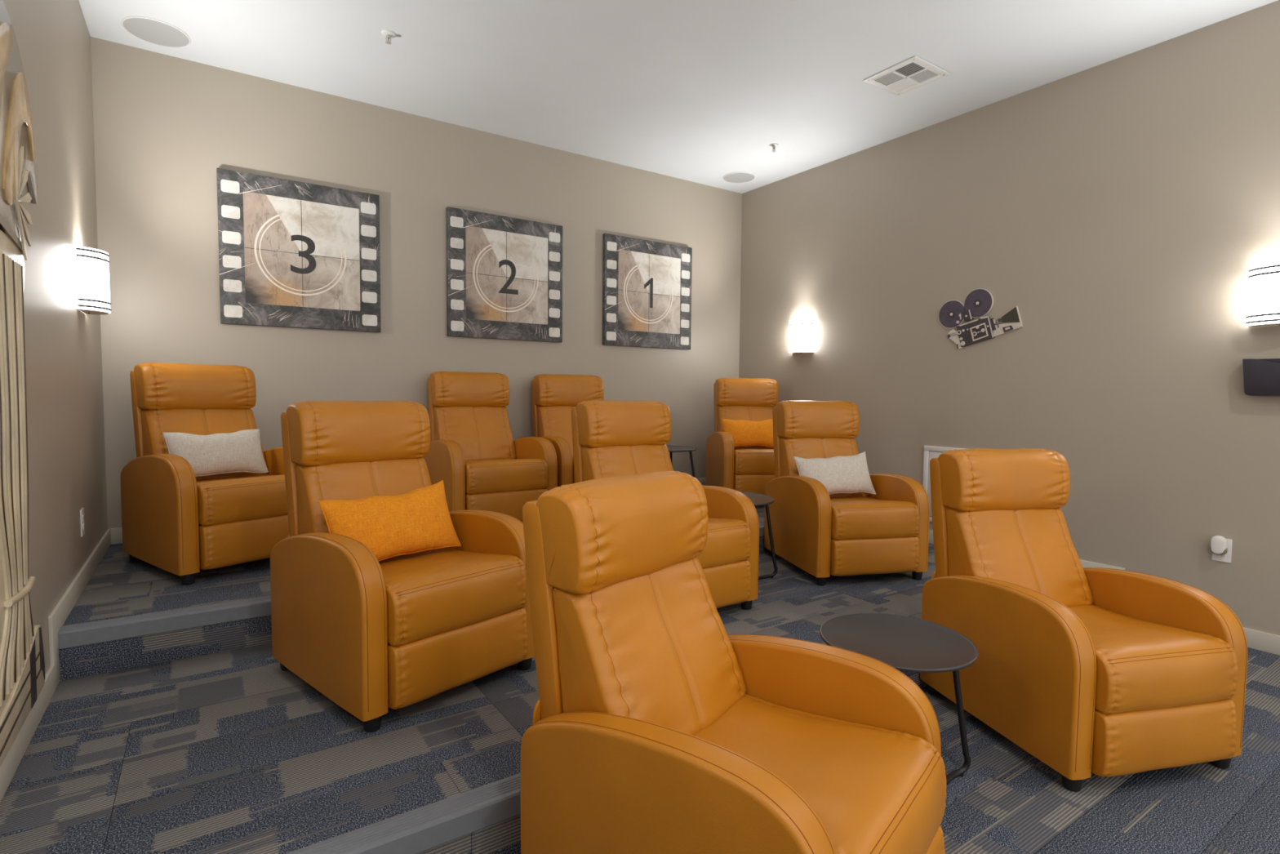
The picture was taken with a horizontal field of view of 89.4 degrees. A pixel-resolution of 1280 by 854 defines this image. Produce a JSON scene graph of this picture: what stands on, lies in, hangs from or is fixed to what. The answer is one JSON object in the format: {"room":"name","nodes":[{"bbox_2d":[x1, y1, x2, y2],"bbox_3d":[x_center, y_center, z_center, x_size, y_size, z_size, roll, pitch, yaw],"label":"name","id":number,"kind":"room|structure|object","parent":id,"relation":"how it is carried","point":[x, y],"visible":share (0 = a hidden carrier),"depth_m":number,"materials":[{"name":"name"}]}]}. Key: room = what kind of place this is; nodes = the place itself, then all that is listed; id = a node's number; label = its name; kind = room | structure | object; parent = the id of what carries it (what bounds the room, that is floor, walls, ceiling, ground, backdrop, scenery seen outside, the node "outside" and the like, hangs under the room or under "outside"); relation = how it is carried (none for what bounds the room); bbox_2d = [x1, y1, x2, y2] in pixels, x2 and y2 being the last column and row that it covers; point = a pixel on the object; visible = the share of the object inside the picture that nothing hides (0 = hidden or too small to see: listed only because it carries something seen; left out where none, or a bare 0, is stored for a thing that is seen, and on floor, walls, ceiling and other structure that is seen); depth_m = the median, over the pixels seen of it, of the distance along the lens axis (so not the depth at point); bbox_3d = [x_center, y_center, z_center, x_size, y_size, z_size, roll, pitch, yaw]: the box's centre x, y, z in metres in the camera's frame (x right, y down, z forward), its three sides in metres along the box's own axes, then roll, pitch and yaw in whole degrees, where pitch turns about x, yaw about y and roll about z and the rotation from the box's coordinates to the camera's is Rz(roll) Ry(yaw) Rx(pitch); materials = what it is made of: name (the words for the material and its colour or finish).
{"room":"home theater","nodes":[
{"label":"home theater","id":0,"kind":"room"},
{"bbox_2d":[0,0,107,674],"bbox_3d":[-1.215,-0.307,0.855,0.120,3.270,6.720,-2,4,-34],"label":"wall","id":1,"kind":"structure","parent":0,"point":[65,424],"depth_m":2.55,"materials":[{"name":"beige paint"}]},
{"bbox_2d":[0,0,44,766],"bbox_3d":[-1.758,-0.190,1.806,0.033,2.060,1.014,-2,4,-34],"label":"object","id":2,"kind":"object","parent":1,"relation":"attached to","point":[22,662],"visible":1,"depth_m":1.84,"materials":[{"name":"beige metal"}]},
{"bbox_2d":[0,528,111,802],"bbox_3d":[-1.135,0.957,0.906,0.012,0.443,6.588,-2,4,-34],"label":"baseboard","id":3,"kind":"structure","parent":1,"relation":"attached to","point":[58,616],"depth_m":2.23,"materials":[{"name":"paint"}]},
{"bbox_2d":[80,507,84,537],"bbox_3d":[-2.476,0.423,2.875,0.008,0.120,0.074,-2,4,-34],"label":"wall outlet","id":4,"kind":"object","parent":1,"relation":"attached to","point":[82,511],"visible":1,"depth_m":2.86,"materials":[{"name":"white plastic"}]},
{"bbox_2d":[75,245,111,315],"bbox_3d":[-2.542,-0.670,3.018,0.108,0.287,0.256,-2,4,-34],"label":"wall sconce","id":5,"kind":"object","parent":1,"relation":"attached to","point":[91,264],"visible":1,"depth_m":2.93,"materials":[{"name":"white glass"}]},
{"bbox_2d":[90,36,742,537],"bbox_3d":[-1.043,-0.778,4.929,4.736,2.766,0.120,-2,4,-34],"label":"wall","id":6,"kind":"structure","parent":0,"point":[164,125],"depth_m":4.32,"materials":[{"name":"beige paint"}]},
{"bbox_2d":[216,168,381,332],"bbox_3d":[-2.122,-1.081,4.085,0.906,0.905,0.040,-2,4,-34],"label":"picture","id":7,"kind":"object","parent":6,"relation":"attached to","point":[292,253],"visible":1,"depth_m":4.05},
{"bbox_2d":[243,191,359,311],"bbox_3d":[-2.111,-1.089,4.070,0.648,0.663,0.001,-2,4,-34],"label":"print","id":8,"kind":"object","parent":7,"relation":"attached to","point":[300,253],"depth_m":4.06},
{"bbox_2d":[110,477,705,544],"bbox_3d":[-1.018,0.561,4.947,4.712,0.089,0.012,-2,4,-34],"label":"baseboard","id":9,"kind":"structure","parent":6,"relation":"attached to","point":[116,533],"depth_m":3.65,"materials":[{"name":"paint"}]},
{"bbox_2d":[445,206,562,342],"bbox_3d":[-0.994,-1.111,4.845,0.906,0.905,0.040,-2,4,-34],"label":"picture","id":10,"kind":"object","parent":6,"relation":"attached to","point":[504,273],"visible":1,"depth_m":4.81},
{"bbox_2d":[465,225,547,324],"bbox_3d":[-0.983,-1.119,4.830,0.648,0.663,0.001,-2,4,-34],"label":"print","id":11,"kind":"object","parent":10,"relation":"attached to","point":[506,269],"depth_m":4.82},
{"bbox_2d":[602,233,692,349],"bbox_3d":[0.077,-1.141,5.565,0.906,0.905,0.040,-2,4,-34],"label":"picture","id":12,"kind":"object","parent":6,"relation":"attached to","point":[646,285],"visible":1,"depth_m":5.52},
{"bbox_2d":[617,248,680,333],"bbox_3d":[0.088,-1.149,5.551,0.648,0.663,0.001,-2,4,-34],"label":"print","id":13,"kind":"object","parent":12,"relation":"attached to","point":[649,282],"depth_m":5.54},
{"bbox_2d":[0,505,1279,853],"bbox_3d":[0.786,1.019,2.286,4.736,0.504,6.720,-2,4,-34],"label":"floor","id":14,"kind":"structure","parent":0,"point":[193,740],"depth_m":1.98,"materials":[{"name":"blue carpet"}]},
{"bbox_2d":[120,362,289,585],"bbox_3d":[-2.141,0.176,3.336,0.863,1.012,0.698,3,4,36],"label":"recliner","id":15,"kind":"object","parent":14,"relation":"on","point":[175,521],"visible":0.86,"depth_m":3.12,"materials":[{"name":"orange leather"}]},
{"bbox_2d":[140,408,268,479],"bbox_3d":[-2.317,0.088,3.458,0.290,0.420,0.523,3,4,36],"label":"lumbar cushion","id":16,"kind":"object","parent":15,"relation":"on","point":[153,421],"depth_m":3.39,"materials":[{"name":"orange leather"}]},
{"bbox_2d":[162,428,268,476],"bbox_3d":[-2.179,0.136,3.339,0.152,0.233,0.446,3,4,36],"label":"lumbar pillow","id":17,"kind":"object","parent":15,"relation":"on","point":[240,451],"visible":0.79,"depth_m":3.30,"materials":[{"name":"fabric"}]},
{"bbox_2d":[270,400,534,732],"bbox_3d":[-0.896,0.411,2.445,0.863,1.012,0.698,3,4,41],"label":"recliner","id":18,"kind":"object","parent":14,"relation":"on","point":[372,636],"visible":0.84,"depth_m":2.25,"materials":[{"name":"orange leather"}]},
{"bbox_2d":[294,457,431,556],"bbox_3d":[-1.060,0.322,2.583,0.290,0.420,0.523,3,4,41],"label":"lumbar cushion","id":19,"kind":"object","parent":18,"relation":"on","point":[317,479],"depth_m":2.49,"materials":[{"name":"orange leather"}]},
{"bbox_2d":[318,480,461,560],"bbox_3d":[-0.932,0.367,2.450,0.510,0.279,0.162,-2,4,-44],"label":"lumbar pillow","id":20,"kind":"object","parent":18,"relation":"on","point":[417,520],"visible":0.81,"depth_m":2.40,"materials":[{"name":"orange fabric"}]},
{"bbox_2d":[285,773,520,853],"bbox_3d":[0.690,0.960,2.426,4.712,0.064,0.081,-2,4,-34],"label":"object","id":21,"kind":"structure","parent":14,"relation":"attached to","point":[415,831],"depth_m":1.59,"materials":[{"name":"grey plastic"}]},
{"bbox_2d":[57,523,764,649],"bbox_3d":[-0.147,0.710,3.660,4.712,0.064,0.081,-2,4,-34],"label":"stair step","id":22,"kind":"structure","parent":14,"relation":"attached to","point":[74,635],"depth_m":2.49,"materials":[{"name":"grey plastic"}]},
{"bbox_2d":[423,371,557,522],"bbox_3d":[-1.031,0.133,4.324,0.698,1.012,0.863,-1,4,-33],"label":"recliner","id":23,"kind":"object","parent":14,"relation":"on","point":[477,459],"visible":0.93,"depth_m":4.33,"materials":[{"name":"orange leather"}]},
{"bbox_2d":[433,406,516,460],"bbox_3d":[-1.149,0.042,4.502,0.523,0.420,0.290,-1,4,-33],"label":"lumbar cushion","id":24,"kind":"object","parent":23,"relation":"on","point":[482,433],"depth_m":4.45,"materials":[{"name":"orange leather"}]},
{"bbox_2d":[530,373,604,486],"bbox_3d":[-0.398,0.117,4.728,0.698,1.012,0.863,-1,4,-29],"label":"recliner","id":25,"kind":"object","parent":14,"relation":"on","point":[553,396],"visible":0.4,"depth_m":4.83,"materials":[{"name":"orange leather"}]},
{"bbox_2d":[536,405,576,455],"bbox_3d":[-0.504,0.025,4.913,0.523,0.420,0.290,-1,4,-29],"label":"lumbar cushion","id":26,"kind":"object","parent":25,"relation":"on","point":[551,420],"depth_m":4.82,"materials":[{"name":"orange leather"}]},
{"bbox_2d":[571,400,759,609],"bbox_3d":[0.085,0.375,3.274,0.698,1.012,0.863,-2,4,-34],"label":"recliner","id":27,"kind":"object","parent":14,"relation":"on","point":[611,438],"visible":0.56,"depth_m":3.33,"materials":[{"name":"orange leather"}]},
{"bbox_2d":[581,444,673,480],"bbox_3d":[-0.035,0.284,3.451,0.523,0.420,0.290,-2,4,-34],"label":"lumbar cushion","id":28,"kind":"object","parent":27,"relation":"on","point":[597,460],"depth_m":3.40,"materials":[{"name":"orange leather"}]},
{"bbox_2d":[666,444,697,477],"bbox_3d":[0.194,0.388,4.916,0.470,0.462,0.470,-2,4,-44],"label":"side table","id":29,"kind":"object","parent":14,"relation":"on","point":[671,449],"visible":0.23,"depth_m":4.95,"materials":[{"name":"black plastic"}]},
{"bbox_2d":[520,470,946,853],"bbox_3d":[0.210,0.650,1.528,0.863,1.012,0.698,3,4,39],"label":"recliner","id":30,"kind":"object","parent":14,"relation":"on","point":[656,728],"visible":1,"depth_m":1.48,"materials":[{"name":"orange leather"}]},
{"bbox_2d":[552,556,746,735],"bbox_3d":[0.042,0.561,1.661,0.290,0.420,0.523,3,4,39],"label":"backrest","id":31,"kind":"object","parent":30,"relation":"on","point":[648,641],"depth_m":1.56,"materials":[{"name":"orange leather"}]},
{"bbox_2d":[705,377,778,494],"bbox_3d":[0.951,0.096,5.335,0.698,1.012,0.863,0,3,-5],"label":"recliner","id":32,"kind":"object","parent":14,"relation":"on","point":[750,468],"visible":0.64,"depth_m":5.42,"materials":[{"name":"orange leather"}]},
{"bbox_2d":[716,405,773,448],"bbox_3d":[0.932,0.004,5.547,0.523,0.420,0.290,0,3,-5],"label":"lumbar cushion","id":33,"kind":"object","parent":32,"relation":"on","point":[752,413],"depth_m":5.54,"materials":[{"name":"orange leather"}]},
{"bbox_2d":[721,418,773,448],"bbox_3d":[0.928,0.055,5.368,0.496,0.242,0.153,0,3,-3],"label":"lumbar pillow","id":34,"kind":"object","parent":32,"relation":"on","point":[744,433],"visible":0.66,"depth_m":5.31,"materials":[{"name":"orange fabric"}]},
{"bbox_2d":[740,491,777,579],"bbox_3d":[0.526,0.632,3.699,0.470,0.462,0.470,-2,4,-34],"label":"side table","id":35,"kind":"object","parent":14,"relation":"on","point":[757,500],"visible":0.32,"depth_m":3.69,"materials":[{"name":"black metal"}]},
{"bbox_2d":[764,400,929,586],"bbox_3d":[1.227,0.348,3.961,0.698,1.012,0.863,0,3,-12],"label":"recliner","id":36,"kind":"object","parent":14,"relation":"on","point":[823,534],"visible":0.94,"depth_m":3.68,"materials":[{"name":"orange leather"}]},
{"bbox_2d":[779,436,868,497],"bbox_3d":[1.181,0.257,4.170,0.523,0.420,0.290,0,3,-12],"label":"lumbar cushion","id":37,"kind":"object","parent":36,"relation":"on","point":[806,447],"depth_m":4.15,"materials":[{"name":"orange leather"}]},
{"bbox_2d":[793,451,875,494],"bbox_3d":[1.202,0.296,3.983,0.496,0.277,0.161,0,3,-17],"label":"lumbar pillow","id":38,"kind":"object","parent":36,"relation":"on","point":[850,473],"visible":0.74,"depth_m":3.94,"materials":[{"name":"fabric"}]},
{"bbox_2d":[819,613,978,784],"bbox_3d":[0.813,0.902,2.074,0.470,0.462,0.470,-2,4,-39],"label":"side table","id":39,"kind":"object","parent":14,"relation":"on","point":[904,643],"visible":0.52,"depth_m":2.06,"materials":[{"name":"black metal"}]},
{"bbox_2d":[920,448,1247,791],"bbox_3d":[1.584,0.614,2.422,0.698,1.012,0.863,0,3,-13],"label":"recliner","id":40,"kind":"object","parent":14,"relation":"on","point":[1101,672],"visible":1,"depth_m":2.21,"materials":[{"name":"orange leather"}]},
{"bbox_2d":[945,506,1093,607],"bbox_3d":[1.537,0.522,2.630,0.523,0.420,0.290,0,3,-13],"label":"backrest","id":41,"kind":"object","parent":40,"relation":"on","point":[1032,548],"depth_m":2.59,"materials":[{"name":"orange leather"}]},
{"bbox_2d":[78,0,1278,193],"bbox_3d":[0.814,-2.054,2.119,4.976,0.120,6.720,-2,4,-34],"label":"ceiling","id":42,"kind":"structure","parent":0,"point":[700,91],"depth_m":3.63,"materials":[{"name":"white paint"}]},
{"bbox_2d":[120,16,191,47],"bbox_3d":[-2.565,-2.093,3.433,0.296,0.006,0.296,-2,4,-34],"label":"ceiling speaker","id":43,"kind":"object","parent":42,"relation":"attached to","point":[151,30],"visible":1,"depth_m":3.42,"materials":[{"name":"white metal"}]},
{"bbox_2d":[381,30,395,44],"bbox_3d":[-1.334,-2.060,3.429,0.074,0.050,0.074,-2,4,-34],"label":"sprinkler","id":44,"kind":"object","parent":42,"relation":"attached to","point":[388,34],"visible":1,"depth_m":3.42,"materials":[{"name":"white metal"}]},
{"bbox_2d":[722,172,755,182],"bbox_3d":[0.867,-2.183,5.662,0.282,0.006,0.282,-2,4,-34],"label":"ceiling speaker","id":45,"kind":"object","parent":42,"relation":"attached to","point":[734,177],"visible":1,"depth_m":5.65,"materials":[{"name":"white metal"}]},
{"bbox_2d":[768,143,778,152],"bbox_3d":[1.019,-2.119,4.923,0.074,0.050,0.074,-2,4,-34],"label":"sprinkler","id":46,"kind":"object","parent":42,"relation":"attached to","point":[771,145],"visible":1,"depth_m":4.91,"materials":[{"name":"white metal"}]},
{"bbox_2d":[862,55,950,96],"bbox_3d":[1.579,-2.075,3.838,0.344,0.010,0.344,-2,4,-34],"label":"ceiling vent","id":47,"kind":"object","parent":42,"relation":"in","point":[913,73],"visible":1,"depth_m":3.83,"materials":[{"name":"white metal"}]},
{"bbox_2d":[738,0,1279,635],"bbox_3d":[2.812,-0.417,3.566,0.120,3.270,6.720,-2,4,-34],"label":"wall","id":48,"kind":"structure","parent":0,"point":[1126,206],"depth_m":3.76,"materials":[{"name":"beige paint"}]},
{"bbox_2d":[788,318,814,353],"bbox_3d":[1.353,-0.769,5.514,0.108,0.287,0.256,-2,4,-34],"label":"wall sconce","id":49,"kind":"object","parent":48,"relation":"attached to","point":[801,340],"visible":1,"depth_m":5.44,"materials":[{"name":"white glass"}]},
{"bbox_2d":[922,445,964,521],"bbox_3d":[2.144,0.410,4.472,0.014,0.538,0.403,-2,4,-34],"label":"access panel","id":50,"kind":"object","parent":48,"relation":"attached to","point":[928,455],"visible":0.27,"depth_m":4.60,"materials":[{"name":"white plastic"}]},
{"bbox_2d":[938,288,1022,349],"bbox_3d":[2.238,-0.717,4.279,0.022,0.395,0.560,-2,4,-34],"label":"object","id":51,"kind":"object","parent":48,"relation":"attached to","point":[979,302],"visible":1,"depth_m":4.29,"materials":[{"name":"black metal"}]},
{"bbox_2d":[928,529,1279,655],"bbox_3d":[2.783,0.850,3.543,0.012,0.443,6.588,-2,4,-34],"label":"baseboard","id":52,"kind":"structure","parent":48,"relation":"attached to","point":[1255,639],"depth_m":3.18,"materials":[{"name":"paint"}]},
{"bbox_2d":[1212,538,1232,563],"bbox_3d":[2.954,0.624,3.283,0.008,0.120,0.074,-2,4,-34],"label":"wall outlet","id":53,"kind":"object","parent":48,"relation":"attached to","point":[1226,557],"visible":0.56,"depth_m":3.26,"materials":[{"name":"white plastic"}]},
{"bbox_2d":[1209,535,1227,555],"bbox_3d":[2.928,0.597,3.271,0.045,0.096,0.066,-2,4,-34],"label":"air freshener","id":54,"kind":"object","parent":53,"relation":"attached to","point":[1218,543],"visible":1,"depth_m":3.26,"materials":[{"name":"white plastic"}]},
{"bbox_2d":[1242,358,1279,395],"bbox_3d":[3.074,-0.234,3.020,0.061,0.179,0.385,-2,4,-34],"label":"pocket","id":55,"kind":"object","parent":48,"relation":"attached to","point":[1261,377],"visible":1,"depth_m":3.10,"materials":[{"name":"black plastic"}]},
{"bbox_2d":[1245,262,1279,326],"bbox_3d":[3.018,-0.620,3.046,0.108,0.287,0.256,-2,4,-34],"label":"wall sconce","id":56,"kind":"object","parent":48,"relation":"attached to","point":[1264,291],"visible":1,"depth_m":3.06,"materials":[{"name":"white glass"}]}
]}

